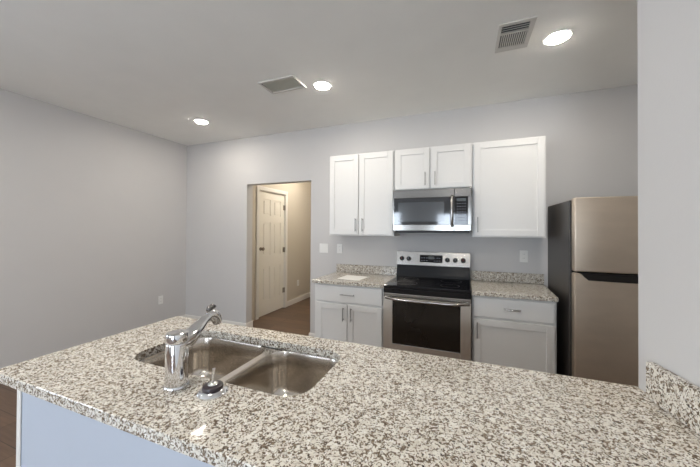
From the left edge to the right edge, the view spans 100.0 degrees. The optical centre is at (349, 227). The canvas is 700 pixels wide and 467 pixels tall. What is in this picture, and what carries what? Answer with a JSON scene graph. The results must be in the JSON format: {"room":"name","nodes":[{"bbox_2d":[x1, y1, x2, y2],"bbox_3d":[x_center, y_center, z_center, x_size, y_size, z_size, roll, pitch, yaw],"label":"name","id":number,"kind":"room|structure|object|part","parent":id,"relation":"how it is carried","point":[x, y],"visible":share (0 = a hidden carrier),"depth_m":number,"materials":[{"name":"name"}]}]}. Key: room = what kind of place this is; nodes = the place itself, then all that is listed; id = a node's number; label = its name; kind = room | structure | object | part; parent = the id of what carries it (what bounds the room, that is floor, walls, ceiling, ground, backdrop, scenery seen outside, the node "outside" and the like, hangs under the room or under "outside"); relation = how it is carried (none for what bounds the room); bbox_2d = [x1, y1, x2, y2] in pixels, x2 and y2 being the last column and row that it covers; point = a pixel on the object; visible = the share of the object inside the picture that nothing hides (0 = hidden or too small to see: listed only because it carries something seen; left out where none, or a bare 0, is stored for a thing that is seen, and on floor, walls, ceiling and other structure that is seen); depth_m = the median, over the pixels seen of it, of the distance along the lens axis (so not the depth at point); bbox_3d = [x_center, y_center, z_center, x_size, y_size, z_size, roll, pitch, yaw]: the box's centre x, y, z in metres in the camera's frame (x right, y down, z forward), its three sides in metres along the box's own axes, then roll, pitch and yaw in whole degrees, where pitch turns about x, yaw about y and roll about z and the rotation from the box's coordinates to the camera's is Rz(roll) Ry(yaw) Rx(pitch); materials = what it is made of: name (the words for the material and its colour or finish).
{"room":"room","nodes":[
{"label":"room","id":0,"kind":"room"},
{"bbox_2d":[0,88,186,367],"bbox_3d":[-3.819,0.047,1.632,0.120,2.756,6.740,0,-1,21],"label":"wall","id":1,"kind":"structure","parent":0,"point":[93,211],"depth_m":3.36,"materials":[{"name":"paint"}]},
{"bbox_2d":[158,295,162,304],"bbox_3d":[-2.733,1.040,4.243,0.008,0.118,0.072,0,-1,21],"label":"wall outlet","id":2,"kind":"object","parent":1,"relation":"attached to","point":[160,298],"visible":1,"depth_m":4.24,"materials":[{"name":"white plastic"}]},
{"bbox_2d":[0,297,309,466],"bbox_3d":[-0.432,1.495,1.949,6.205,0.100,9.820,0,-1,21],"label":"floor","id":3,"kind":"structure","parent":0,"point":[294,318],"depth_m":2.70,"materials":[{"name":"brown wood"}]},
{"bbox_2d":[16,347,281,466],"bbox_3d":[-0.055,1.000,0.982,2.111,0.877,0.728,0,-1,21],"label":"base cabinet","id":4,"kind":"object","parent":3,"relation":"on","point":[48,434],"visible":0.04,"depth_m":0.91,"materials":[{"name":"white"}]},
{"bbox_3d":[-1.151,0.995,1.042,0.024,0.877,0.042,0,-1,21],"label":"corner trim","id":5,"kind":"part","parent":4,"relation":"part of","materials":[{"name":"white wood"}]},
{"bbox_3d":[-0.177,0.997,0.654,2.101,0.877,0.018,0,-1,21],"label":"panel","id":6,"kind":"part","parent":4,"relation":"part of","materials":[{"name":"paint"}]},
{"bbox_2d":[0,316,699,466],"bbox_3d":[-0.116,0.487,1.006,2.255,0.148,0.744,0,-1,21],"label":"countertop","id":7,"kind":"structure","parent":4,"relation":"on","point":[376,406],"depth_m":0.84,"materials":[{"name":"stone"}]},
{"bbox_2d":[163,304,221,391],"bbox_3d":[-0.542,0.407,1.048,0.076,0.231,0.239,0,-1,21],"label":"kitchen faucet","id":8,"kind":"object","parent":7,"relation":"on","point":[178,342],"visible":1,"depth_m":0.95,"materials":[{"name":"silver metal"}]},
{"bbox_3d":[-0.543,0.367,1.038,0.061,0.093,0.146,0,-1,21],"label":"spout","id":9,"kind":"part","parent":8,"relation":"part of","materials":[{"name":"silver metal"}]},
{"bbox_3d":[-0.534,0.306,1.130,0.022,0.027,0.047,0,-1,21],"label":"lever","id":10,"kind":"part","parent":8,"relation":"part of","materials":[{"name":"grey metal"}]},
{"bbox_2d":[196,368,227,400],"bbox_3d":[-0.435,0.484,0.933,0.092,0.076,0.092,0,-1,21],"label":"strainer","id":11,"kind":"object","parent":7,"relation":"on","point":[213,389],"visible":1,"depth_m":0.91,"materials":[{"name":"silver metal"}]},
{"bbox_3d":[-0.433,0.466,0.933,0.012,0.041,0.010,0,-1,21],"label":"stem","id":12,"kind":"part","parent":11,"relation":"part of","materials":[{"name":"silver metal"}]},
{"bbox_2d":[140,337,337,395],"bbox_3d":[-0.463,0.660,1.212,0.841,0.196,0.404,0,-1,21],"label":"sink","id":13,"kind":"object","parent":7,"relation":"in","point":[273,371],"visible":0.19,"depth_m":1.33,"materials":[{"name":"metal"}]},
{"bbox_2d":[140,337,264,379],"bbox_3d":[-0.641,0.660,1.282,0.457,0.196,0.404,0,-1,21],"label":"basin","id":14,"kind":"object","parent":13,"relation":"in","point":[229,357],"depth_m":1.47,"materials":[{"name":"silver metal"}]},
{"bbox_2d":[225,350,337,395],"bbox_3d":[-0.246,0.660,1.128,0.377,0.196,0.404,0,-1,21],"label":"basin","id":15,"kind":"object","parent":13,"relation":"in","point":[275,372],"depth_m":1.30,"materials":[{"name":"silver metal"}]},
{"bbox_2d":[315,283,383,346],"bbox_3d":[0.079,1.020,3.232,0.753,0.877,0.664,0,-1,21],"label":"base cabinet","id":16,"kind":"object","parent":3,"relation":"on","point":[353,314],"visible":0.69,"depth_m":2.95,"materials":[{"name":"white wood"}]},
{"bbox_3d":[-0.188,1.058,3.028,0.339,0.565,0.020,0,-1,21],"label":"door","id":17,"kind":"part","parent":16,"relation":"part of","materials":[{"name":"white wood"}]},
{"bbox_3d":[-0.016,0.675,2.965,0.703,0.162,0.020,0,-1,21],"label":"drawer","id":18,"kind":"part","parent":16,"relation":"part of","materials":[{"name":"white wood"}]},
{"bbox_2d":[312,264,396,287],"bbox_3d":[0.080,0.514,3.247,0.773,0.134,0.646,0,-1,21],"label":"countertop","id":19,"kind":"structure","parent":16,"relation":"on","point":[378,276],"depth_m":3.37,"materials":[{"name":"beige stone"}]},
{"bbox_2d":[337,275,367,279],"bbox_3d":[0.029,0.542,3.203,0.272,0.004,0.260,0,-1,28],"label":"paper sheet","id":20,"kind":"object","parent":19,"relation":"on","point":[348,277],"visible":1,"depth_m":3.20,"materials":[{"name":"white paper"}]},
{"bbox_3d":[0.144,1.059,2.898,0.354,0.565,0.020,0,-1,21],"label":"door","id":21,"kind":"part","parent":16,"relation":"part of","materials":[{"name":"white wood"}]},
{"bbox_2d":[383,251,470,360],"bbox_3d":[0.776,0.860,2.905,0.772,1.199,0.714,0,-1,21],"label":"range","id":22,"kind":"object","parent":3,"relation":"on","point":[427,304],"visible":0.85,"depth_m":2.69,"materials":[{"name":"grey metal"}]},
{"bbox_3d":[0.673,1.081,2.638,0.600,0.007,0.006,0,-1,21],"label":"window trim","id":23,"kind":"part","parent":22,"relation":"part of","materials":[{"name":"silver metal"}]},
{"bbox_3d":[0.681,0.913,2.660,0.768,0.518,0.046,0,-1,21],"label":"oven door","id":24,"kind":"part","parent":22,"relation":"part of","materials":[{"name":"glass"}]},
{"bbox_2d":[383,276,470,299],"bbox_3d":[0.781,0.576,2.915,0.770,0.077,0.587,0,-1,21],"label":"cooktop","id":25,"kind":"object","parent":22,"relation":"in","point":[426,287],"depth_m":2.73,"materials":[{"name":"grey glass"}]},
{"bbox_3d":[0.666,0.655,2.611,0.740,0.033,0.083,0,-1,21],"label":"handle","id":26,"kind":"part","parent":22,"relation":"part of","materials":[{"name":"metal"}]},
{"bbox_3d":[0.899,0.338,3.218,0.772,0.149,0.051,0,-1,21],"label":"control panel","id":27,"kind":"part","parent":22,"relation":"part of","materials":[{"name":"metal"}]},
{"bbox_2d":[471,293,556,373],"bbox_3d":[1.449,1.023,2.698,0.620,0.877,0.664,0,-1,21],"label":"base cabinet","id":28,"kind":"object","parent":3,"relation":"on","point":[509,332],"visible":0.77,"depth_m":2.42,"materials":[{"name":"white wood"}]},
{"bbox_3d":[1.336,0.675,2.412,0.135,0.014,0.038,0,-1,21],"label":"handle","id":29,"kind":"part","parent":28,"relation":"part of","materials":[{"name":"silver metal"}]},
{"bbox_2d":[470,270,557,301],"bbox_3d":[1.473,0.516,2.704,0.666,0.134,0.646,0,-1,21],"label":"countertop","id":30,"kind":"structure","parent":28,"relation":"on","point":[527,286],"depth_m":2.76,"materials":[{"name":"beige stone"}]},
{"bbox_3d":[1.345,0.677,2.434,0.593,0.162,0.020,0,-1,21],"label":"drawer","id":31,"kind":"part","parent":28,"relation":"part of","materials":[{"name":"white wood"}]},
{"bbox_3d":[1.343,1.061,2.431,0.593,0.565,0.020,0,-1,21],"label":"door","id":32,"kind":"part","parent":28,"relation":"part of","materials":[{"name":"white wood"}]},
{"bbox_2d":[548,196,638,386],"bbox_3d":[2.132,0.612,2.375,0.750,1.700,0.702,0,-1,21],"label":"refrigerator","id":33,"kind":"object","parent":3,"relation":"on","point":[593,241],"visible":0.45,"depth_m":2.13,"materials":[{"name":"grey metal"}]},
{"bbox_3d":[2.025,0.050,2.083,0.738,0.550,0.070,0,-1,21],"label":"freezer door","id":34,"kind":"part","parent":33,"relation":"part of","materials":[{"name":"metal"}]},
{"bbox_3d":[2.021,0.865,2.076,0.738,1.058,0.070,0,-1,21],"label":"door","id":35,"kind":"part","parent":33,"relation":"part of","materials":[{"name":"metal"}]},
{"bbox_2d":[252,182,310,320],"bbox_3d":[-1.127,0.096,5.798,0.120,2.756,2.980,0,-1,21],"label":"wall","id":36,"kind":"structure","parent":0,"point":[299,194],"depth_m":5.81,"materials":[{"name":"paint"}]},
{"bbox_2d":[255,185,287,319],"bbox_3d":[-1.383,0.395,5.103,0.128,2.145,0.875,0,-1,21],"label":"door frame","id":37,"kind":"structure","parent":36,"relation":"attached to","point":[258,188],"depth_m":4.90,"materials":[{"name":"white wood"}]},
{"bbox_2d":[259,191,284,316],"bbox_3d":[-1.333,0.428,5.090,0.105,2.054,0.730,0,-1,21],"label":"door","id":38,"kind":"structure","parent":36,"relation":"in","point":[271,230],"depth_m":5.08,"materials":[{"name":"white paint"}]},
{"bbox_2d":[287,292,309,306],"bbox_3d":[-0.855,1.431,6.317,0.014,0.098,1.790,0,-1,21],"label":"baseboard","id":39,"kind":"structure","parent":36,"relation":"attached to","point":[300,298],"depth_m":5.86,"materials":[{"name":"white wood"}]},
{"bbox_2d":[0,0,637,145],"bbox_3d":[-0.417,-1.361,1.974,6.205,0.100,9.820,0,-1,21],"label":"ceiling","id":40,"kind":"structure","parent":0,"point":[152,67],"depth_m":2.24,"materials":[{"name":"paint"}]},
{"bbox_2d":[193,119,208,123],"bbox_3d":[-1.823,-1.298,3.605,0.176,0.010,0.176,0,-1,21],"label":"recessed light","id":41,"kind":"object","parent":40,"relation":"in","point":[199,121],"visible":1,"depth_m":3.58,"materials":[{"name":"white plastic"}]},
{"bbox_2d":[258,75,305,93],"bbox_3d":[-0.616,-1.299,2.670,0.370,0.014,0.225,0,-1,21],"label":"ceiling vent","id":42,"kind":"object","parent":40,"relation":"in","point":[290,82],"visible":1,"depth_m":2.67,"materials":[{"name":"white metal"}]},
{"bbox_2d":[313,81,331,89],"bbox_3d":[-0.253,-1.298,2.692,0.176,0.010,0.176,0,-1,21],"label":"recessed light","id":43,"kind":"object","parent":40,"relation":"in","point":[320,85],"visible":1,"depth_m":2.67,"materials":[{"name":"white plastic"}]},
{"bbox_2d":[495,16,536,52],"bbox_3d":[1.110,-1.296,1.989,0.210,0.012,0.320,0,-1,21],"label":"ceiling vent","id":44,"kind":"object","parent":40,"relation":"in","point":[512,35],"visible":1,"depth_m":1.97,"materials":[{"name":"white metal"}]},
{"bbox_2d":[542,29,573,45],"bbox_3d":[1.418,-1.295,2.009,0.176,0.010,0.176,0,-1,21],"label":"recessed light","id":45,"kind":"object","parent":40,"relation":"in","point":[557,37],"visible":1,"depth_m":1.99,"materials":[{"name":"white plastic"}]},
{"bbox_2d":[186,84,637,333],"bbox_3d":[0.134,0.084,3.643,5.785,2.756,0.120,0,-1,21],"label":"wall","id":46,"kind":"structure","parent":0,"point":[592,136],"depth_m":3.51,"materials":[{"name":"paint"}]},
{"bbox_2d":[185,314,246,325],"bbox_3d":[-2.027,1.409,4.400,1.185,0.098,0.014,0,-1,21],"label":"baseboard","id":47,"kind":"structure","parent":46,"relation":"attached to","point":[186,315],"depth_m":4.30,"materials":[{"name":"white wood"}]},
{"bbox_2d":[247,321,252,326],"bbox_3d":[-1.455,1.411,4.256,0.014,0.098,0.134,0,-1,21],"label":"baseboard","id":48,"kind":"structure","parent":46,"relation":"attached to","point":[249,324],"depth_m":4.26,"materials":[{"name":"white wood"}]},
{"bbox_2d":[320,243,327,252],"bbox_3d":[-0.337,0.259,3.755,0.118,0.118,0.010,0,-1,21],"label":"light switch","id":49,"kind":"object","parent":46,"relation":"attached to","point":[323,247],"visible":1,"depth_m":3.75,"materials":[{"name":"white plastic"}]},
{"bbox_2d":[337,244,341,252],"bbox_3d":[-0.130,0.258,3.675,0.072,0.118,0.008,0,-1,21],"label":"wall outlet","id":50,"kind":"object","parent":46,"relation":"attached to","point":[339,246],"visible":1,"depth_m":3.67,"materials":[{"name":"white plastic"}]},
{"bbox_2d":[329,150,399,235],"bbox_3d":[0.162,-0.369,3.378,0.757,0.915,0.359,0,-1,21],"label":"upper cabinet","id":51,"kind":"object","parent":46,"relation":"attached to","point":[362,185],"visible":0.99,"depth_m":3.23,"materials":[{"name":"white wood"}]},
{"bbox_3d":[-0.068,-0.372,3.323,0.346,0.889,0.020,0,-1,21],"label":"door","id":52,"kind":"part","parent":51,"relation":"part of","materials":[{"name":"white wood"}]},
{"bbox_3d":[0.280,-0.371,3.187,0.377,0.889,0.020,0,-1,21],"label":"door","id":53,"kind":"part","parent":51,"relation":"part of","materials":[{"name":"white wood"}]},
{"bbox_2d":[336,264,396,274],"bbox_3d":[0.194,0.499,3.538,0.773,0.098,0.020,0,-1,21],"label":"backsplash","id":54,"kind":"structure","parent":46,"relation":"attached to","point":[368,269],"depth_m":3.52,"materials":[{"name":"stone"}]},
{"bbox_2d":[395,143,471,190],"bbox_3d":[0.874,-0.605,3.103,0.760,0.441,0.359,0,-1,21],"label":"upper cabinet","id":55,"kind":"object","parent":46,"relation":"attached to","point":[446,166],"visible":0.96,"depth_m":2.96,"materials":[{"name":"white wood"}]},
{"bbox_3d":[0.645,-0.608,3.047,0.346,0.415,0.020,0,-1,21],"label":"door","id":56,"kind":"part","parent":55,"relation":"part of","materials":[{"name":"white wood"}]},
{"bbox_2d":[393,187,471,232],"bbox_3d":[0.853,-0.165,3.051,0.753,0.433,0.458,0,-1,21],"label":"microwave","id":57,"kind":"object","parent":55,"relation":"attached to","point":[446,210],"visible":1,"depth_m":2.88,"materials":[{"name":"metal"}]},
{"bbox_3d":[0.969,-0.161,2.794,0.026,0.312,0.062,0,-1,21],"label":"door handle","id":58,"kind":"part","parent":57,"relation":"part of","materials":[{"name":"metal"}]},
{"bbox_3d":[1.071,-0.176,2.792,0.153,0.412,0.020,0,-1,21],"label":"control panel","id":59,"kind":"part","parent":57,"relation":"part of","materials":[{"name":"metal"}]},
{"bbox_3d":[0.995,-0.607,2.911,0.368,0.415,0.020,0,-1,21],"label":"door","id":60,"kind":"part","parent":55,"relation":"part of","materials":[{"name":"white wood"}]},
{"bbox_2d":[470,270,543,283],"bbox_3d":[1.587,0.501,2.995,0.666,0.098,0.020,0,-1,21],"label":"backsplash","id":61,"kind":"structure","parent":46,"relation":"attached to","point":[530,278],"depth_m":2.98,"materials":[{"name":"stone"}]},
{"bbox_2d":[472,136,545,237],"bbox_3d":[1.513,-0.367,2.851,0.607,0.915,0.359,0,-1,21],"label":"upper cabinet","id":62,"kind":"object","parent":46,"relation":"attached to","point":[509,175],"visible":0.98,"depth_m":2.72,"materials":[{"name":"white wood"}]},
{"bbox_2d":[520,250,527,261],"bbox_3d":[1.742,0.285,2.945,0.072,0.118,0.008,0,-1,21],"label":"wall outlet","id":63,"kind":"object","parent":46,"relation":"attached to","point":[523,253],"visible":1,"depth_m":2.94,"materials":[{"name":"white plastic"}]},
{"bbox_2d":[637,0,699,391],"bbox_3d":[0.742,0.045,-1.340,1.273,2.756,4.515,0,-1,21],"label":"wall","id":64,"kind":"structure","parent":0,"point":[668,31],"depth_m":0.86,"materials":[{"name":"paint"}]},
{"bbox_2d":[646,362,699,434],"bbox_3d":[0.864,0.470,0.590,0.022,0.112,0.672,0,0,12],"label":"backsplash","id":65,"kind":"structure","parent":64,"relation":"attached to","point":[674,394],"depth_m":0.82,"materials":[{"name":"stone"}]}
]}

